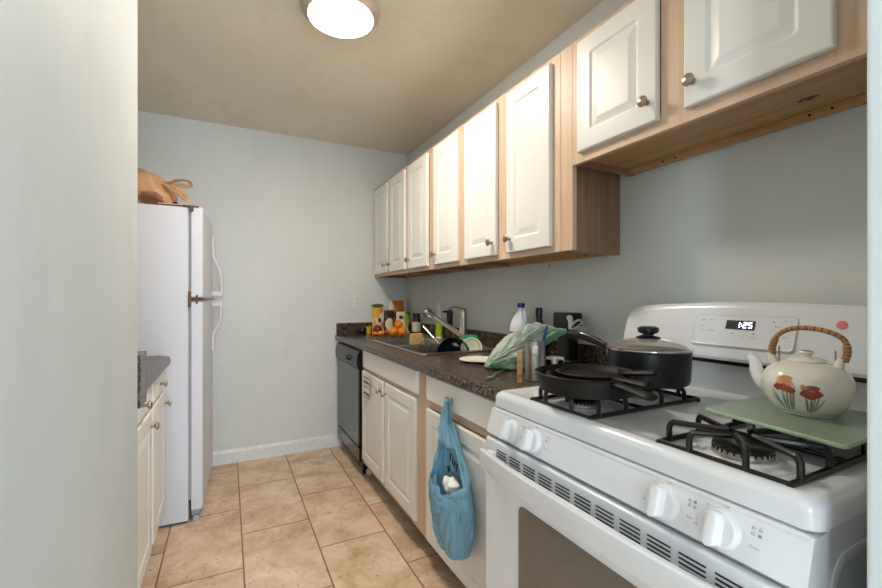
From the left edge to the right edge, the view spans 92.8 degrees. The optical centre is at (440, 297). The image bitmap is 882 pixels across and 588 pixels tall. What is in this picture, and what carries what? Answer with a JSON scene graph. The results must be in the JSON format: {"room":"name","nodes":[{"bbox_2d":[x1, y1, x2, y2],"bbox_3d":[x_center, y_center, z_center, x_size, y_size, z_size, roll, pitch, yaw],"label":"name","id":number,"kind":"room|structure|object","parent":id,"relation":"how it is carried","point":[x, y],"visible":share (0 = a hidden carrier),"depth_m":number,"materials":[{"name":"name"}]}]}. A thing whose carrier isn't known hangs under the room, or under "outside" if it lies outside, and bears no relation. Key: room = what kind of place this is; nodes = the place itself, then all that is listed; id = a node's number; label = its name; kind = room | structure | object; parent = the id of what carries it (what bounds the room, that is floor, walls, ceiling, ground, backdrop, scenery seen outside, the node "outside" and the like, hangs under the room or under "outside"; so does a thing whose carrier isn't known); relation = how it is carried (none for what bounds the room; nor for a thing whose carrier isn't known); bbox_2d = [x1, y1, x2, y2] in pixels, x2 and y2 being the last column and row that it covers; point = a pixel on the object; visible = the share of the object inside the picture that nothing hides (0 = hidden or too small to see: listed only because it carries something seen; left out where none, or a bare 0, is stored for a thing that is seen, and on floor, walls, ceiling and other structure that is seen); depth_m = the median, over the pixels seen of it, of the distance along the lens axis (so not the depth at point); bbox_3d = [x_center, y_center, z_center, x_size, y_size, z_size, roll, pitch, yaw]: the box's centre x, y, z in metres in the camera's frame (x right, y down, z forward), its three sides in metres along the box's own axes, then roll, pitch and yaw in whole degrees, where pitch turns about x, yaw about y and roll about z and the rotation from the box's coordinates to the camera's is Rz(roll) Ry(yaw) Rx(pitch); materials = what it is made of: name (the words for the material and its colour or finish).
{"room":"kitchen","nodes":[
{"label":"kitchen","id":0,"kind":"room"},
{"bbox_2d":[0,0,136,587],"bbox_3d":[-0.757,-0.028,0.230,0.657,2.475,1.995,0,0,-27],"label":"wall partition","id":1,"kind":"structure","parent":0,"point":[68,68],"depth_m":0.71,"materials":[{"name":"paint"}]},
{"bbox_2d":[137,110,407,451],"bbox_3d":[-1.393,-0.028,3.218,2.625,2.475,0.100,0,0,-27],"label":"wall","id":2,"kind":"structure","parent":0,"point":[291,218],"depth_m":3.23,"materials":[{"name":"paint"}]},
{"bbox_2d":[212,434,342,465],"bbox_3d":[-1.575,1.160,3.062,1.760,0.100,0.014,0,0,-27],"label":"baseboard","id":3,"kind":"structure","parent":2,"relation":"attached to","point":[222,457],"depth_m":3.21,"materials":[{"name":"white wood"}]},
{"bbox_2d":[353,294,360,307],"bbox_3d":[-0.700,0.026,3.508,0.072,0.116,0.008,0,0,-27],"label":"wall outlet","id":4,"kind":"object","parent":2,"relation":"attached to","point":[356,297],"visible":1,"depth_m":3.50,"materials":[{"name":"white plastic"}]},
{"bbox_2d":[141,445,465,587],"bbox_3d":[0.011,1.250,-0.022,6.000,0.080,7.150,0,0,-27],"label":"floor","id":5,"kind":"structure","parent":0,"point":[307,519],"depth_m":2.14,"materials":[{"name":"tile"}]},
{"bbox_2d":[137,385,158,587],"bbox_3d":[-1.365,0.775,1.463,0.599,0.867,0.474,0,0,-27],"label":"base cabinet","id":6,"kind":"object","parent":5,"relation":"on","point":[144,417],"visible":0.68,"depth_m":1.61,"materials":[{"name":"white wood"}]},
{"bbox_2d":[137,351,170,408],"bbox_3d":[-1.439,0.257,1.603,0.641,0.166,1.040,0,0,-27],"label":"countertop","id":7,"kind":"structure","parent":6,"relation":"on","point":[149,368],"depth_m":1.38,"materials":[{"name":"stone"}]},
{"bbox_2d":[148,370,171,544],"bbox_3d":[-1.569,0.775,1.865,0.599,0.867,0.424,0,0,-27],"label":"base cabinet","id":8,"kind":"object","parent":5,"relation":"on","point":[158,396],"visible":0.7,"depth_m":1.94,"materials":[{"name":"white wood"}]},
{"bbox_2d":[137,203,222,526],"bbox_3d":[-1.739,0.356,2.449,0.807,1.706,0.698,0,0,-25],"label":"refrigerator","id":9,"kind":"object","parent":5,"relation":"on","point":[176,257],"visible":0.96,"depth_m":2.24,"materials":[{"name":"white metal"}]},
{"bbox_2d":[137,168,192,204],"bbox_3d":[-1.622,-0.601,2.340,0.425,0.221,0.265,0,0,-27],"label":"bag","id":10,"kind":"object","parent":9,"relation":"on","point":[152,188],"visible":0.41,"depth_m":2.28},
{"bbox_2d":[158,202,193,206],"bbox_3d":[-1.508,-0.500,2.453,0.190,0.004,0.460,0,0,-27],"label":"sheet","id":11,"kind":"object","parent":9,"relation":"on","point":[166,204],"visible":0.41,"depth_m":2.24,"materials":[{"name":"beige paper"}]},
{"bbox_2d":[169,200,178,203],"bbox_3d":[-1.506,-0.528,2.366,0.050,0.046,0.058,0,0,-27],"label":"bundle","id":12,"kind":"object","parent":11,"relation":"on","point":[171,201],"visible":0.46,"depth_m":2.35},
{"bbox_2d":[335,342,371,474],"bbox_3d":[-0.447,0.775,3.241,0.625,0.867,0.654,0,0,-27],"label":"dishwasher","id":13,"kind":"object","parent":5,"relation":"on","point":[350,358],"visible":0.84,"depth_m":3.04,"materials":[{"name":"black metal"}]},
{"bbox_2d":[362,350,422,533],"bbox_3d":[-0.062,0.775,2.522,0.639,0.867,0.974,0,0,-27],"label":"base cabinet","id":14,"kind":"object","parent":5,"relation":"on","point":[392,416],"visible":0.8,"depth_m":2.23,"materials":[{"name":"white wood"}]},
{"bbox_2d":[364,372,372,399],"bbox_3d":[-0.464,0.556,2.676,0.034,0.157,0.117,0,0,-27],"label":"dish towel","id":15,"kind":"object","parent":14,"relation":"hanging from","point":[367,374],"visible":0.94,"depth_m":2.66,"materials":[{"name":"fabric"}]},
{"bbox_2d":[423,374,496,587],"bbox_3d":[0.327,0.775,1.755,0.639,0.867,0.744,0,0,-27],"label":"base cabinet","id":16,"kind":"object","parent":5,"relation":"on","point":[471,412],"visible":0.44,"depth_m":1.58,"materials":[{"name":"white wood"}]},
{"bbox_2d":[428,396,475,560],"bbox_3d":[0.036,0.668,1.543,0.124,0.551,0.287,0,0,-27],"label":"plastic bag","id":17,"kind":"object","parent":16,"relation":"hanging from","point":[453,514],"visible":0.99,"depth_m":1.51,"materials":[{"name":"blue plastic"}]},
{"bbox_2d":[442,475,460,493],"bbox_3d":[0.036,0.691,1.550,0.051,0.060,0.110,0,0,-27],"label":"crumpled tissue","id":18,"kind":"object","parent":17,"relation":"in","point":[450,484],"visible":0.8,"depth_m":1.53,"materials":[{"name":"white paper"}]},
{"bbox_2d":[447,453,457,472],"bbox_3d":[0.044,0.640,1.606,0.001,0.084,0.090,0,0,-27],"label":"print","id":19,"kind":"object","parent":17,"relation":"attached to","point":[452,462],"depth_m":1.62},
{"bbox_2d":[335,321,607,400],"bbox_3d":[-0.037,0.273,2.508,0.646,0.135,2.391,0,0,-27],"label":"countertop","id":20,"kind":"structure","parent":16,"relation":"on","point":[448,368],"depth_m":1.91,"materials":[{"name":"stone"}]},
{"bbox_2d":[358,327,365,333],"bbox_3d":[-0.648,0.267,3.456,0.066,0.061,0.066,0,0,-27],"label":"avocado","id":21,"kind":"object","parent":20,"relation":"on","point":[361,330],"visible":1,"depth_m":3.43,"materials":[{"name":"black food"}]},
{"bbox_2d":[366,326,371,333],"bbox_3d":[-0.597,0.266,3.465,0.048,0.062,0.048,0,0,-27],"label":"cup","id":22,"kind":"object","parent":20,"relation":"on","point":[368,328],"visible":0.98,"depth_m":3.45,"materials":[{"name":"yellow plastic"}]},
{"bbox_2d":[373,325,381,331],"bbox_3d":[-0.521,0.258,3.447,0.078,0.076,0.078,0,0,-27],"label":"onion","id":23,"kind":"object","parent":20,"relation":"on","point":[377,328],"visible":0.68,"depth_m":3.42,"materials":[{"name":"food"}]},
{"bbox_2d":[372,307,386,332],"bbox_3d":[-0.517,0.185,3.524,0.125,0.225,0.054,0,0,-27],"label":"pouch","id":24,"kind":"object","parent":20,"relation":"on","point":[377,312],"visible":0.62,"depth_m":3.50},
{"bbox_2d":[371,304,383,306],"bbox_3d":[-0.529,0.061,3.513,0.114,0.027,0.044,0,0,-27],"label":"lid","id":25,"kind":"object","parent":24,"relation":"on","point":[373,305],"visible":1,"depth_m":3.49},
{"bbox_2d":[384,310,393,333],"bbox_3d":[-0.433,0.200,3.490,0.085,0.195,0.044,0,0,-27],"label":"pouch","id":26,"kind":"object","parent":20,"relation":"on","point":[388,314],"visible":0.81,"depth_m":3.47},
{"bbox_2d":[389,327,397,335],"bbox_3d":[-0.369,0.261,3.289,0.072,0.073,0.072,0,0,-27],"label":"orange","id":27,"kind":"object","parent":20,"relation":"on","point":[393,331],"visible":0.98,"depth_m":3.26,"materials":[{"name":"orange food"}]},
{"bbox_2d":[395,320,402,328],"bbox_3d":[-0.331,0.207,3.299,0.068,0.069,0.068,0,0,-27],"label":"orange","id":28,"kind":"object","parent":27,"relation":"on","point":[398,323],"visible":0.9,"depth_m":3.27,"materials":[{"name":"orange food"}]},
{"bbox_2d":[389,301,406,326],"bbox_3d":[-0.370,0.160,3.615,0.160,0.275,0.058,0,0,-27],"label":"pouch","id":29,"kind":"object","parent":20,"relation":"on","point":[397,306],"visible":0.45,"depth_m":3.60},
{"bbox_2d":[398,327,406,335],"bbox_3d":[-0.301,0.261,3.262,0.072,0.073,0.072,0,0,-27],"label":"orange","id":30,"kind":"object","parent":20,"relation":"on","point":[402,331],"visible":1,"depth_m":3.24,"materials":[{"name":"orange food"}]},
{"bbox_2d":[396,311,409,333],"bbox_3d":[-0.313,0.205,3.474,0.120,0.185,0.055,0,0,-27],"label":"pouch","id":31,"kind":"object","parent":20,"relation":"on","point":[404,317],"visible":0.59,"depth_m":3.46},
{"bbox_2d":[412,313,420,332],"bbox_3d":[-0.198,0.209,3.364,0.073,0.176,0.073,0,0,-27],"label":"bottle","id":32,"kind":"object","parent":20,"relation":"on","point":[416,322],"visible":0.88,"depth_m":3.33,"materials":[{"name":"glass"}]},
{"bbox_2d":[371,336,493,355],"bbox_3d":[-0.079,0.379,2.657,0.489,0.182,0.882,0,0,-27],"label":"sink","id":33,"kind":"object","parent":20,"relation":"in","point":[399,343],"visible":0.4,"depth_m":2.62,"materials":[{"name":"silver metal"}]},
{"bbox_2d":[409,333,422,344],"bbox_3d":[-0.155,0.257,2.632,0.081,0.071,0.036,0,0,-27],"label":"sponge","id":34,"kind":"object","parent":33,"relation":"on","point":[415,338],"visible":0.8,"depth_m":2.61,"materials":[{"name":"beige"}]},
{"bbox_2d":[419,341,431,352],"bbox_3d":[-0.094,0.312,2.463,0.072,0.116,0.094,0,0,-27],"label":"glass tumbler","id":35,"kind":"object","parent":33,"relation":"in","point":[424,345],"visible":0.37,"depth_m":2.44,"materials":[{"name":"white"}]},
{"bbox_2d":[424,349,435,352],"bbox_3d":[-0.062,0.318,2.334,0.066,0.055,0.066,0,0,-27],"label":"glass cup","id":36,"kind":"object","parent":33,"relation":"in","point":[428,350],"visible":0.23,"depth_m":2.32,"materials":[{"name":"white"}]},
{"bbox_2d":[423,325,439,344],"bbox_3d":[-0.029,0.285,2.514,0.226,0.243,0.038,0,0,38],"label":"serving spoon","id":37,"kind":"object","parent":33,"relation":"in","point":[429,332],"visible":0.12,"depth_m":2.54,"materials":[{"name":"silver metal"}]},
{"bbox_2d":[436,302,441,338],"bbox_3d":[-0.015,0.160,3.003,0.044,0.265,0.063,0,0,-27],"label":"dish soap","id":38,"kind":"object","parent":33,"relation":"on","point":[438,325],"visible":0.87,"depth_m":2.98,"materials":[{"name":"green plastic"}]},
{"bbox_2d":[442,310,453,338],"bbox_3d":[0.048,0.186,2.861,0.084,0.212,0.058,0,0,-27],"label":"soap dispenser","id":39,"kind":"object","parent":33,"relation":"on","point":[448,334],"visible":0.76,"depth_m":2.85,"materials":[{"name":"brown"}]},
{"bbox_2d":[437,337,468,351],"bbox_3d":[0.070,0.307,2.386,0.182,0.174,0.097,0,0,4],"label":"bowl","id":40,"kind":"object","parent":33,"relation":"on","point":[449,344],"visible":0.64,"depth_m":2.40,"materials":[{"name":"ceramic"}]},
{"bbox_2d":[462,335,478,340],"bbox_3d":[0.176,0.258,2.511,0.073,0.068,0.100,0,0,-27],"label":"tub","id":41,"kind":"object","parent":33,"relation":"on","point":[464,337],"visible":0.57,"depth_m":2.49,"materials":[{"name":"green plastic"}]},
{"bbox_2d":[461,337,481,350],"bbox_3d":[0.172,0.282,2.374,0.122,0.120,0.026,0,0,8],"label":"plate","id":42,"kind":"object","parent":33,"relation":"on","point":[473,343],"visible":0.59,"depth_m":2.38,"materials":[{"name":"beige ceramic"}]},
{"bbox_2d":[422,306,466,339],"bbox_3d":[0.039,0.172,2.633,0.280,0.239,0.242,0,0,-27],"label":"kitchen faucet","id":43,"kind":"object","parent":20,"relation":"on","point":[427,312],"visible":0.8,"depth_m":2.65,"materials":[{"name":"silver metal"}]},
{"bbox_2d":[459,356,488,363],"bbox_3d":[0.178,0.290,1.960,0.188,0.014,0.188,0,0,-27],"label":"dinner plate","id":44,"kind":"object","parent":20,"relation":"on","point":[471,359],"visible":0.77,"depth_m":2.00,"materials":[{"name":"ceramic"}]},
{"bbox_2d":[485,369,505,378],"bbox_3d":[0.210,0.291,1.610,0.024,0.011,0.208,0,0,28],"label":"fork","id":45,"kind":"object","parent":20,"relation":"on","point":[492,376],"visible":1,"depth_m":1.58,"materials":[{"name":"silver metal"}]},
{"bbox_2d":[509,303,530,332],"bbox_3d":[0.401,0.161,2.083,0.097,0.273,0.121,0,0,-27],"label":"jug","id":46,"kind":"object","parent":20,"relation":"on","point":[520,319],"visible":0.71,"depth_m":2.06,"materials":[{"name":"plastic"}]},
{"bbox_2d":[517,350,522,382],"bbox_3d":[0.278,0.241,1.479,0.019,0.112,0.025,0,0,15],"label":"matchbox","id":47,"kind":"object","parent":20,"relation":"on","point":[519,352],"visible":1,"depth_m":1.47},
{"bbox_2d":[524,340,546,381],"bbox_3d":[0.342,0.226,1.525,0.079,0.142,0.079,0,0,-27],"label":"steel cup","id":48,"kind":"object","parent":20,"relation":"on","point":[535,350],"visible":0.84,"depth_m":1.49,"materials":[{"name":"silver metal"}]},
{"bbox_2d":[542,326,547,341],"bbox_3d":[0.360,0.194,1.520,0.069,0.186,0.015,0,0,-27],"label":"brush","id":49,"kind":"object","parent":48,"relation":"in","point":[546,327],"visible":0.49,"depth_m":1.53,"materials":[{"name":"blue plastic"}]},
{"bbox_2d":[484,315,589,368],"bbox_3d":[0.396,0.182,1.799,0.423,0.224,0.202,0,0,-11],"label":"bag","id":50,"kind":"object","parent":20,"relation":"on","point":[504,355],"visible":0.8,"depth_m":1.74,"materials":[{"name":"green plastic"}]},
{"bbox_2d":[535,308,542,323],"bbox_3d":[0.484,0.172,2.071,0.056,0.250,0.056,0,0,-27],"label":"bottle","id":51,"kind":"object","parent":20,"relation":"on","point":[539,311],"visible":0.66,"depth_m":2.06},
{"bbox_2d":[546,356,563,364],"bbox_3d":[0.473,0.271,1.745,0.057,0.053,0.065,0,0,-27],"label":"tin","id":52,"kind":"object","parent":20,"relation":"on","point":[549,359],"visible":0.58,"depth_m":1.73,"materials":[{"name":"silver metal"}]},
{"bbox_2d":[553,312,581,363],"bbox_3d":[0.560,0.180,1.859,0.092,0.234,0.096,0,0,-27],"label":"coffee grinder","id":53,"kind":"object","parent":20,"relation":"on","point":[567,347],"visible":0.62,"depth_m":1.83,"materials":[{"name":"black plastic"}]},
{"bbox_2d":[480,302,866,587],"bbox_3d":[0.591,0.611,1.014,0.749,1.198,0.794,0,0,-27],"label":"gas range","id":54,"kind":"object","parent":5,"relation":"on","point":[573,501],"depth_m":0.84,"materials":[{"name":"white metal"}]},
{"bbox_2d":[535,364,657,400],"bbox_3d":[0.387,0.206,1.005,0.254,0.048,0.355,0,0,-27],"label":"skillet","id":55,"kind":"object","parent":54,"relation":"on","point":[564,387],"visible":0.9,"depth_m":0.94,"materials":[{"name":"metal"}]},
{"bbox_2d":[546,368,654,389],"bbox_3d":[0.389,0.198,1.008,0.208,0.046,0.293,0,0,-27],"label":"skillet","id":56,"kind":"object","parent":55,"relation":"in","point":[630,380],"visible":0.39,"depth_m":0.91,"materials":[{"name":"metal"}]},
{"bbox_2d":[556,366,660,380],"bbox_3d":[0.393,0.178,1.020,0.170,0.037,0.246,0,0,-27],"label":"pan","id":57,"kind":"object","parent":56,"relation":"in","point":[593,373],"visible":0.86,"depth_m":1.04,"materials":[{"name":"metal"}]},
{"bbox_2d":[567,326,693,388],"bbox_3d":[0.528,0.154,1.236,0.217,0.153,0.400,0,0,-27],"label":"cooking pot","id":58,"kind":"object","parent":54,"relation":"on","point":[647,351],"visible":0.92,"depth_m":1.07,"materials":[{"name":"black metal"}]},
{"bbox_2d":[496,385,866,532],"bbox_3d":[0.595,0.294,1.032,0.605,0.046,0.766,0,0,-27],"label":"cooktop","id":59,"kind":"object","parent":54,"relation":"in","point":[836,501],"depth_m":0.74,"materials":[{"name":"white metal"}]},
{"bbox_2d":[693,436,795,474],"bbox_3d":[0.522,0.262,0.728,0.150,0.027,0.150,0,0,-27],"label":"burner","id":60,"kind":"object","parent":54,"relation":"on","point":[764,459],"depth_m":0.70,"materials":[{"name":"metal"}]},
{"bbox_2d":[706,395,866,448],"bbox_3d":[0.687,0.227,0.806,0.284,0.007,0.238,0,0,-27],"label":"cutting board","id":61,"kind":"object","parent":54,"relation":"on","point":[848,430],"visible":0.86,"depth_m":0.76,"materials":[{"name":"green plastic"}]},
{"bbox_2d":[746,325,856,417],"bbox_3d":[0.712,0.139,0.823,0.149,0.170,0.142,0,0,14],"label":"teapot","id":62,"kind":"object","parent":61,"relation":"on","point":[806,385],"visible":1,"depth_m":0.78,"materials":[{"name":"beige ceramic"}]},
{"bbox_2d":[137,0,603,154],"bbox_3d":[0.011,-1.305,-0.022,6.000,0.080,7.150,0,0,-27],"label":"ceiling","id":63,"kind":"structure","parent":0,"point":[261,65],"depth_m":2.24,"materials":[{"name":"paint"}]},
{"bbox_2d":[300,0,379,37],"bbox_3d":[-0.435,-1.232,1.831,0.338,0.067,0.338,0,0,-27],"label":"ceiling lamp","id":64,"kind":"object","parent":63,"relation":"attached to","point":[336,18],"visible":1,"depth_m":1.80,"materials":[{"name":"white glass"}]},
{"bbox_2d":[445,324,453,338],"bbox_3d":[0.060,0.232,2.867,0.058,0.120,0.058,0,0,-27],"label":"bottle","id":65,"kind":"object","parent":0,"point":[448,334],"depth_m":2.84,"materials":[{"name":"brown"}]},
{"bbox_2d":[552,397,613,414],"bbox_3d":[0.357,0.262,1.064,0.150,0.027,0.150,0,0,-27],"label":"burner","id":66,"kind":"object","parent":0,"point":[587,407],"depth_m":1.03,"materials":[{"name":"metal"}]},
{"bbox_2d":[408,0,866,344],"bbox_3d":[0.488,-0.028,2.299,0.100,2.475,3.240,0,0,-27],"label":"wall","id":67,"kind":"structure","parent":0,"point":[780,216],"depth_m":1.40,"materials":[{"name":"paint"}]},
{"bbox_2d":[374,165,438,277],"bbox_3d":[-0.279,-0.550,3.303,0.358,0.750,0.756,0,0,-27],"label":"upper cabinet","id":68,"kind":"object","parent":67,"relation":"attached to","point":[390,198],"visible":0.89,"depth_m":3.18,"materials":[{"name":"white wood"}]},
{"bbox_2d":[404,147,469,273],"bbox_3d":[-0.019,-0.550,2.791,0.358,0.750,0.390,0,0,-27],"label":"upper cabinet","id":69,"kind":"object","parent":67,"relation":"attached to","point":[419,171],"visible":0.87,"depth_m":2.71,"materials":[{"name":"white wood"}]},
{"bbox_2d":[430,124,502,270],"bbox_3d":[0.154,-0.550,2.449,0.358,0.750,0.374,0,0,-27],"label":"upper cabinet","id":70,"kind":"object","parent":67,"relation":"attached to","point":[448,154],"visible":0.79,"depth_m":2.34,"materials":[{"name":"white wood"}]},
{"bbox_2d":[336,321,607,365],"bbox_3d":[-0.033,0.251,2.510,0.636,0.092,2.391,0,0,-27],"label":"backsplash","id":71,"kind":"structure","parent":67,"relation":"attached to","point":[587,354],"depth_m":2.49,"materials":[{"name":"stone"}]},
{"bbox_2d":[464,44,619,266],"bbox_3d":[0.416,-0.550,1.933,0.358,0.750,0.782,0,0,-27],"label":"upper cabinet","id":72,"kind":"object","parent":67,"relation":"attached to","point":[512,146],"depth_m":1.70,"materials":[{"name":"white wood"}]},
{"bbox_2d":[573,0,866,176],"bbox_3d":[0.772,-0.703,1.230,0.358,0.445,0.791,0,0,-27],"label":"upper cabinet","id":73,"kind":"object","parent":67,"relation":"attached to","point":[657,83],"visible":0.99,"depth_m":1.14,"materials":[{"name":"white wood"}]},
{"bbox_2d":[867,0,881,587],"bbox_3d":[1.211,-0.028,0.765,1.548,2.475,0.150,0,0,-27],"label":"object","id":74,"kind":"structure","parent":67,"relation":"in","point":[874,7],"depth_m":0.47,"materials":[{"name":"paint"}]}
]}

